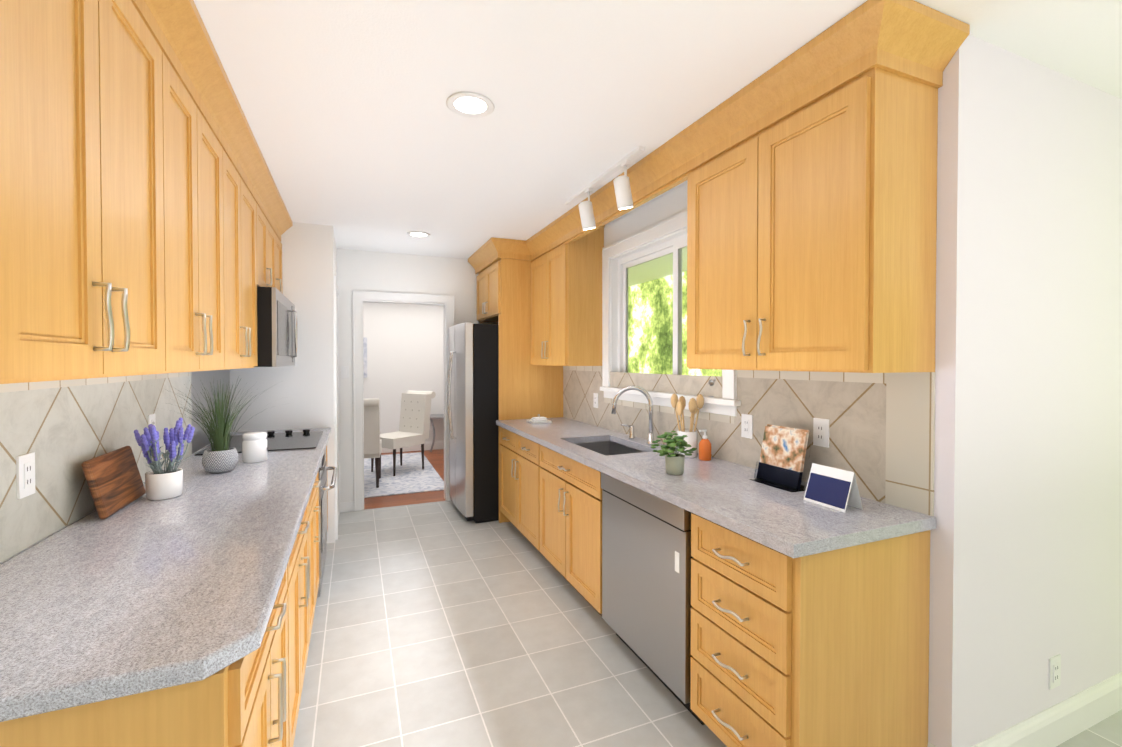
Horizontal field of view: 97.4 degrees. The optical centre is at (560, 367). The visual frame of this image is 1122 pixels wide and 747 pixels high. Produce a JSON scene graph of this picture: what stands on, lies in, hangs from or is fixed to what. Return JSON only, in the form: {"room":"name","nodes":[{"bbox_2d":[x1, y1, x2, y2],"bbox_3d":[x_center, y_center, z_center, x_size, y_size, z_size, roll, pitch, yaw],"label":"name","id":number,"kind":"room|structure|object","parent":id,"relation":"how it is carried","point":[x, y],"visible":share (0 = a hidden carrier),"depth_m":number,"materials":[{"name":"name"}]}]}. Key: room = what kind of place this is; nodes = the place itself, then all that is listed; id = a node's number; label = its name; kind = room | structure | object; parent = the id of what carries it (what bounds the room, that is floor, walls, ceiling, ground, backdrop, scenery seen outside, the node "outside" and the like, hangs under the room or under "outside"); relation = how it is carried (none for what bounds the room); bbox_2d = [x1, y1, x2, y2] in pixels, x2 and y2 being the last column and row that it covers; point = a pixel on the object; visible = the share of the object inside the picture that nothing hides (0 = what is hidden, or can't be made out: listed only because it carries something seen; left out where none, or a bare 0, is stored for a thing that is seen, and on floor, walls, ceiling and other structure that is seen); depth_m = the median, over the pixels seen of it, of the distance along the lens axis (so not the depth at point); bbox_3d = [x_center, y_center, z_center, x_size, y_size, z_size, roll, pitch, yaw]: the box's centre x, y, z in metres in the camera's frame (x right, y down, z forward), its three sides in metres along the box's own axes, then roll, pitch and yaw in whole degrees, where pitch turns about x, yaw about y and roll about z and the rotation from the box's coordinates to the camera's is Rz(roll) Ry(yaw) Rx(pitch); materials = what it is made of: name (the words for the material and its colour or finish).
{"room":"kitchen","nodes":[
{"label":"kitchen","id":0,"kind":"room"},
{"bbox_2d":[0,372,191,392],"bbox_3d":[-1.628,0.036,1.695,0.008,0.045,2.320,0,1,-23],"label":"trim","id":1,"kind":"structure","parent":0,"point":[12,387],"depth_m":1.63,"materials":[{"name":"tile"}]},
{"bbox_2d":[0,442,212,564],"bbox_3d":[-1.075,0.184,0.210,0.120,2.500,7.350,0,1,-23],"label":"wall","id":2,"kind":"structure","parent":0,"point":[74,521],"depth_m":1.52,"materials":[{"name":"beige tile"}]},
{"bbox_2d":[0,376,191,562],"bbox_3d":[-1.629,0.279,1.698,0.006,0.440,2.320,0,1,-23],"label":"backsplash","id":3,"kind":"structure","parent":2,"relation":"attached to","point":[63,433],"depth_m":1.56,"materials":[{"name":"tile"}]},
{"bbox_2d":[16,452,34,499],"bbox_3d":[-1.483,0.298,1.369,0.010,0.116,0.072,0,1,-23],"label":"electrical outlet","id":4,"kind":"object","parent":3,"relation":"attached to","point":[25,473],"visible":1,"depth_m":1.36,"materials":[{"name":"white plastic"}]},
{"bbox_2d":[148,414,155,426],"bbox_3d":[-1.838,0.266,2.217,0.010,0.116,0.072,0,1,-23],"label":"electrical outlet","id":5,"kind":"object","parent":3,"relation":"attached to","point":[151,419],"visible":0.5,"depth_m":2.21,"materials":[{"name":"white plastic"}]},
{"bbox_2d":[0,0,292,383],"bbox_3d":[-1.593,-0.542,2.139,0.418,1.098,3.368,0,1,-23],"label":"upper cabinet","id":6,"kind":"object","parent":2,"relation":"attached to","point":[146,222],"visible":1,"depth_m":1.19,"materials":[{"name":"brown wood"}]},
{"bbox_2d":[254,286,297,366],"bbox_3d":[-1.991,-0.237,3.173,0.469,0.452,0.966,0,1,-23],"label":"over-the-range microwave","id":7,"kind":"object","parent":6,"relation":"attached to","point":[277,336],"visible":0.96,"depth_m":2.80,"materials":[{"name":"silver plastic"}]},
{"bbox_2d":[191,369,229,453],"bbox_3d":[-2.257,0.236,3.196,0.004,0.485,0.930,0,1,-23],"label":"backsplash","id":8,"kind":"structure","parent":2,"relation":"attached to","point":[200,440],"depth_m":3.01,"materials":[{"name":"silver metal"}]},
{"bbox_2d":[230,222,336,542],"bbox_3d":[-2.333,0.130,4.122,0.820,2.500,0.840,0,1,-23],"label":"wall","id":9,"kind":"structure","parent":0,"point":[303,387],"depth_m":3.81,"materials":[{"name":"white paint"}]},
{"bbox_2d":[334,276,339,539],"bbox_3d":[-1.954,0.318,4.305,0.018,2.120,0.760,0,1,-23],"label":"door frame","id":10,"kind":"structure","parent":9,"relation":"attached to","point":[336,397],"depth_m":3.98,"materials":[{"name":"white wood"}]},
{"bbox_2d":[363,302,443,440],"bbox_3d":[-2.334,0.078,7.958,8.200,2.500,0.120,0,1,-23],"label":"wall","id":11,"kind":"structure","parent":0,"point":[404,348],"depth_m":7.81,"materials":[{"name":"white paint"}]},
{"bbox_2d":[363,337,366,377],"bbox_3d":[-3.255,-0.156,7.487,0.580,0.620,0.028,0,1,-23],"label":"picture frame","id":12,"kind":"object","parent":11,"relation":"attached to","point":[365,356],"visible":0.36,"depth_m":7.58,"materials":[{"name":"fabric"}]},
{"bbox_2d":[381,440,443,452],"bbox_3d":[-2.719,1.261,7.740,2.890,0.140,0.016,0,1,-23],"label":"baseboard","id":13,"kind":"structure","parent":11,"relation":"attached to","point":[437,444],"depth_m":7.92,"materials":[{"name":"white"}]},
{"bbox_2d":[363,449,445,509],"bbox_3d":[-1.744,1.373,6.565,8.200,0.049,3.180,0,1,-23],"label":"floor","id":14,"kind":"structure","parent":0,"point":[435,458],"depth_m":5.24,"materials":[{"name":"brown wood"}]},
{"bbox_2d":[364,452,443,497],"bbox_3d":[-2.728,1.347,6.196,2.200,0.010,2.400,0,1,-23],"label":"dining rug","id":15,"kind":"object","parent":14,"relation":"on","point":[411,476],"visible":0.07,"depth_m":6.05,"materials":[{"name":"grey carpet"}]},
{"bbox_2d":[364,398,381,487],"bbox_3d":[-2.315,0.840,5.625,0.480,1.019,0.700,0,1,-18],"label":"dining chair","id":16,"kind":"object","parent":15,"relation":"on","point":[372,444],"visible":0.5,"depth_m":5.44,"materials":[{"name":"white fabric"}]},
{"bbox_2d":[371,390,435,475],"bbox_3d":[-2.078,0.828,6.489,0.480,1.019,0.700,0,1,32],"label":"dining chair","id":17,"kind":"object","parent":15,"relation":"on","point":[414,423],"visible":0.96,"depth_m":6.53,"materials":[{"name":"white fabric"}]},
{"bbox_2d":[430,414,443,451],"bbox_3d":[-1.791,1.043,7.890,0.700,0.579,0.390,0,1,-23],"label":"console table","id":18,"kind":"object","parent":14,"relation":"on","point":[436,416],"visible":0.4,"depth_m":7.79,"materials":[{"name":"white wood"}]},
{"bbox_2d":[337,248,497,502],"bbox_3d":[-1.241,0.117,5.099,1.950,2.500,0.120,0,1,-23],"label":"wall","id":19,"kind":"structure","parent":0,"point":[359,270],"depth_m":4.79,"materials":[{"name":"white paint"}]},
{"bbox_2d":[340,501,353,511],"bbox_3d":[-2.044,1.327,4.708,0.117,0.090,0.012,0,1,-23],"label":"baseboard","id":20,"kind":"structure","parent":19,"relation":"attached to","point":[346,506],"depth_m":4.70,"materials":[{"name":"white"}]},
{"bbox_2d":[352,290,454,510],"bbox_3d":[-1.563,0.314,4.953,0.976,2.116,0.146,0,1,-23],"label":"door frame","id":21,"kind":"structure","parent":19,"relation":"attached to","point":[446,302],"depth_m":4.76,"materials":[{"name":"white wood"}]},
{"bbox_2d":[568,180,686,436],"bbox_3d":[0.490,0.137,3.645,0.120,2.500,4.140,0,1,-23],"label":"wall","id":22,"kind":"structure","parent":0,"point":[652,200],"depth_m":3.50,"materials":[{"name":"white paint"}]},
{"bbox_2d":[600,184,740,415],"bbox_3d":[0.659,-0.419,3.168,0.170,1.315,1.473,0,1,-23],"label":"window","id":23,"kind":"structure","parent":22,"relation":"in","point":[652,310],"depth_m":3.34,"materials":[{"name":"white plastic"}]},
{"bbox_2d":[708,378,715,396],"bbox_3d":[0.827,0.106,2.684,0.044,0.106,0.066,0,1,-23],"label":"figurine","id":24,"kind":"object","parent":23,"relation":"on","point":[710,382],"visible":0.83,"depth_m":2.67,"materials":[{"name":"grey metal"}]},
{"bbox_2d":[468,0,969,522],"bbox_3d":[0.161,0.142,3.354,0.708,2.498,4.157,0,1,-23],"label":"upper cabinet","id":25,"kind":"object","parent":22,"relation":"attached to","point":[808,170],"visible":0.98,"depth_m":1.79,"materials":[{"name":"brown wood"}]},
{"bbox_2d":[563,366,935,515],"bbox_3d":[0.638,0.236,3.126,0.008,0.485,3.186,0,1,-23],"label":"backsplash","id":26,"kind":"structure","parent":22,"relation":"attached to","point":[882,436],"depth_m":2.05,"materials":[{"name":"tile"}]},
{"bbox_2d":[593,393,597,407],"bbox_3d":[0.278,0.263,3.970,0.010,0.116,0.072,0,1,-23],"label":"electrical outlet","id":27,"kind":"object","parent":26,"relation":"attached to","point":[595,400],"visible":1,"depth_m":3.96,"materials":[{"name":"white plastic"}]},
{"bbox_2d":[741,414,752,438],"bbox_3d":[0.919,0.288,2.439,0.010,0.116,0.072,0,1,-23],"label":"electrical outlet","id":28,"kind":"object","parent":26,"relation":"attached to","point":[746,425],"visible":1,"depth_m":2.44,"materials":[{"name":"white plastic"}]},
{"bbox_2d":[813,418,828,447],"bbox_3d":[1.081,0.269,2.051,0.010,0.116,0.072,0,1,-23],"label":"electrical outlet","id":29,"kind":"object","parent":26,"relation":"attached to","point":[821,432],"visible":1,"depth_m":2.05,"materials":[{"name":"white plastic"}]},
{"bbox_2d":[194,0,1121,258],"bbox_3d":[-0.163,-1.126,2.753,8.200,0.050,11.370,0,1,-23],"label":"ceiling","id":30,"kind":"structure","parent":0,"point":[366,138],"depth_m":1.88,"materials":[{"name":"white paint"}]},
{"bbox_2d":[406,231,430,237],"bbox_3d":[-1.193,-1.115,4.127,0.196,0.010,0.196,0,1,-23],"label":"recessed light","id":31,"kind":"object","parent":30,"relation":"in","point":[417,234],"visible":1,"depth_m":4.12,"materials":[{"name":"white"}]},
{"bbox_2d":[446,92,493,117],"bbox_3d":[-0.374,-1.086,2.041,0.196,0.010,0.196,0,1,-23],"label":"recessed light","id":32,"kind":"object","parent":30,"relation":"in","point":[471,104],"visible":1,"depth_m":2.04,"materials":[{"name":"white plastic"}]},
{"bbox_2d":[566,146,644,229],"bbox_3d":[0.222,-0.972,2.867,0.116,0.260,0.920,0,1,-23],"label":"spotlight","id":33,"kind":"object","parent":30,"relation":"attached to","point":[623,193],"visible":1,"depth_m":2.66,"materials":[{"name":"white plastic"}]},
{"bbox_2d":[293,500,1121,746],"bbox_3d":[0.451,1.444,1.321,8.200,0.050,8.190,0,1,-23],"label":"floor","id":34,"kind":"structure","parent":0,"point":[442,624],"depth_m":2.41,"materials":[{"name":"grey tile"}]},
{"bbox_2d":[0,552,295,746],"bbox_3d":[-1.034,0.985,1.121,0.648,0.872,0.740,0,1,-23],"label":"base cabinet","id":35,"kind":"object","parent":34,"relation":"on","point":[252,699],"depth_m":0.88,"materials":[{"name":"brown wood"}]},
{"bbox_2d":[0,428,330,721],"bbox_3d":[-1.495,0.511,2.260,0.675,0.040,3.248,0,1,-23],"label":"countertop","id":36,"kind":"structure","parent":35,"relation":"on","point":[141,594],"depth_m":1.14,"materials":[{"name":"stone"}]},
{"bbox_2d":[81,446,145,518],"bbox_3d":[-1.579,0.397,1.752,0.064,0.194,0.340,0,1,-23],"label":"cutting board","id":37,"kind":"object","parent":36,"relation":"on","point":[114,481],"visible":0.98,"depth_m":1.71,"materials":[{"name":"brown wood"}]},
{"bbox_2d":[134,417,194,499],"bbox_3d":[-1.526,0.348,1.903,0.194,0.293,0.207,0,1,-23],"label":"pot","id":38,"kind":"object","parent":36,"relation":"on","point":[163,484],"visible":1,"depth_m":1.87,"materials":[{"name":"white ceramic"}]},
{"bbox_2d":[154,379,288,472],"bbox_3d":[-1.578,0.261,2.324,0.641,0.456,0.706,0,1,-23],"label":"potted plant","id":39,"kind":"object","parent":36,"relation":"on","point":[221,456],"visible":1,"depth_m":2.29,"materials":[{"name":"green plant"}]},
{"bbox_2d":[242,432,267,462],"bbox_3d":[-1.595,0.412,2.570,0.112,0.147,0.112,0,1,-23],"label":"tea canister","id":40,"kind":"object","parent":36,"relation":"on","point":[254,447],"visible":1,"depth_m":2.53,"materials":[{"name":"white ceramic"}]},
{"bbox_2d":[194,429,322,455],"bbox_3d":[-1.886,0.463,3.175,0.600,0.030,0.750,0,1,-23],"label":"cooktop","id":41,"kind":"object","parent":36,"relation":"in","point":[291,440],"visible":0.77,"depth_m":3.19,"materials":[{"name":"silver glass"}]},
{"bbox_2d":[292,492,311,724],"bbox_3d":[-1.320,0.976,1.804,0.648,0.872,0.740,0,1,-23],"label":"base cabinet","id":42,"kind":"object","parent":34,"relation":"on","point":[302,548],"depth_m":1.96,"materials":[{"name":"brown wood"}]},
{"bbox_2d":[312,470,320,624],"bbox_3d":[-1.605,0.966,2.487,0.648,0.872,0.740,0,1,-23],"label":"base cabinet","id":43,"kind":"object","parent":34,"relation":"on","point":[316,535],"depth_m":2.63,"materials":[{"name":"brown wood"}]},
{"bbox_2d":[320,446,327,533],"bbox_3d":[-2.089,0.950,3.643,0.648,0.872,0.248,0,1,-23],"label":"base cabinet","id":44,"kind":"object","parent":34,"relation":"on","point":[326,446],"depth_m":3.83,"materials":[{"name":"brown wood"}]},
{"bbox_2d":[317,449,336,596],"bbox_3d":[-1.856,0.959,3.195,0.731,0.868,0.752,0,1,-23],"label":"range","id":45,"kind":"object","parent":34,"relation":"on","point":[323,487],"visible":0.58,"depth_m":3.18,"materials":[{"name":"silver metal"}]},
{"bbox_2d":[447,322,498,522],"bbox_3d":[-0.626,0.483,4.825,0.972,1.775,0.820,0,1,-23],"label":"fridge","id":46,"kind":"object","parent":34,"relation":"on","point":[472,396],"visible":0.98,"depth_m":4.37,"materials":[{"name":"silver metal"}]},
{"bbox_2d":[500,427,535,547],"bbox_3d":[-0.063,0.945,4.019,0.618,0.872,1.016,0,1,-23],"label":"base cabinet","id":47,"kind":"object","parent":34,"relation":"on","point":[517,452],"depth_m":3.85,"materials":[{"name":"brown wood"}]},
{"bbox_2d":[536,443,601,616],"bbox_3d":[0.314,0.958,3.118,0.618,0.872,0.937,0,1,-23],"label":"base cabinet","id":48,"kind":"object","parent":34,"relation":"on","point":[568,491],"depth_m":2.93,"materials":[{"name":"brown wood"}]},
{"bbox_2d":[601,472,704,724],"bbox_3d":[0.617,0.971,2.343,0.600,0.868,0.700,0,1,-23],"label":"dishwasher","id":49,"kind":"object","parent":34,"relation":"on","point":[646,577],"visible":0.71,"depth_m":2.14,"materials":[{"name":"silver metal"}]},
{"bbox_2d":[690,513,929,746],"bbox_3d":[0.872,0.976,1.785,0.618,0.872,0.492,0,1,-23],"label":"base cabinet","id":50,"kind":"object","parent":34,"relation":"on","point":[827,649],"depth_m":1.58,"materials":[{"name":"brown wood"}]},
{"bbox_2d":[496,417,935,557],"bbox_3d":[0.342,0.568,3.002,0.649,0.174,3.198,0,1,-23],"label":"countertop","id":51,"kind":"structure","parent":50,"relation":"on","point":[731,496],"depth_m":1.90,"materials":[{"name":"stone"}]},
{"bbox_2d":[526,414,551,423],"bbox_3d":[-0.189,0.428,4.210,0.170,0.071,0.170,0,1,-23],"label":"plates","id":52,"kind":"object","parent":51,"relation":"on","point":[535,420],"visible":1,"depth_m":4.17,"materials":[{"name":"white ceramic"}]},
{"bbox_2d":[612,386,654,444],"bbox_3d":[0.431,0.294,3.158,0.253,0.368,0.280,0,1,-23],"label":"faucet","id":53,"kind":"object","parent":51,"relation":"on","point":[650,403],"visible":0.96,"depth_m":3.08,"materials":[{"name":"silver metal"}]},
{"bbox_2d":[651,431,696,474],"bbox_3d":[0.527,0.392,2.293,0.203,0.195,0.183,0,1,-23],"label":"plant","id":54,"kind":"object","parent":51,"relation":"on","point":[674,462],"visible":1,"depth_m":2.26,"materials":[{"name":"green plant"}]},
{"bbox_2d":[671,393,703,457],"bbox_3d":[0.691,0.312,2.701,0.156,0.344,0.156,0,1,-23],"label":"utensil crock","id":55,"kind":"object","parent":51,"relation":"on","point":[679,405],"visible":0.92,"depth_m":2.66,"materials":[{"name":"white ceramic"}]},
{"bbox_2d":[699,429,710,460],"bbox_3d":[0.759,0.405,2.601,0.067,0.160,0.064,0,1,-23],"label":"soap bottle","id":56,"kind":"object","parent":51,"relation":"on","point":[704,449],"visible":1,"depth_m":2.58,"materials":[{"name":"orange plastic"}]},
{"bbox_2d":[749,424,811,491],"bbox_3d":[0.927,0.374,2.086,0.120,0.244,0.230,0,1,-23],"label":"brochure holder","id":57,"kind":"object","parent":51,"relation":"on","point":[782,462],"visible":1,"depth_m":2.06,"materials":[{"name":"black plastic"}]},
{"bbox_2d":[804,463,862,511],"bbox_3d":[0.986,0.429,1.791,0.090,0.135,0.170,0,1,-23],"label":"tent card","id":58,"kind":"object","parent":51,"relation":"on","point":[833,488],"visible":1,"depth_m":1.77,"materials":[{"name":"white paper"}]},
{"bbox_2d":[928,35,1121,746],"bbox_3d":[2.742,0.156,2.279,3.220,2.500,0.120,0,1,-23],"label":"wall","id":59,"kind":"structure","parent":0,"point":[1025,559],"depth_m":1.75,"materials":[{"name":"white paint"}]},
{"bbox_2d":[928,671,1121,746],"bbox_3d":[2.741,1.336,2.285,3.230,0.140,0.136,0,1,-23],"label":"baseboard","id":60,"kind":"structure","parent":59,"relation":"attached to","point":[1059,723],"depth_m":1.87,"materials":[{"name":"white wood"}]},
{"bbox_2d":[1048,654,1060,689],"bbox_3d":[1.854,1.141,1.850,0.072,0.116,0.010,0,1,-23],"label":"outlet","id":61,"kind":"object","parent":59,"relation":"attached to","point":[1054,670],"visible":1,"depth_m":1.84,"materials":[{"name":"white plastic"}]}
]}

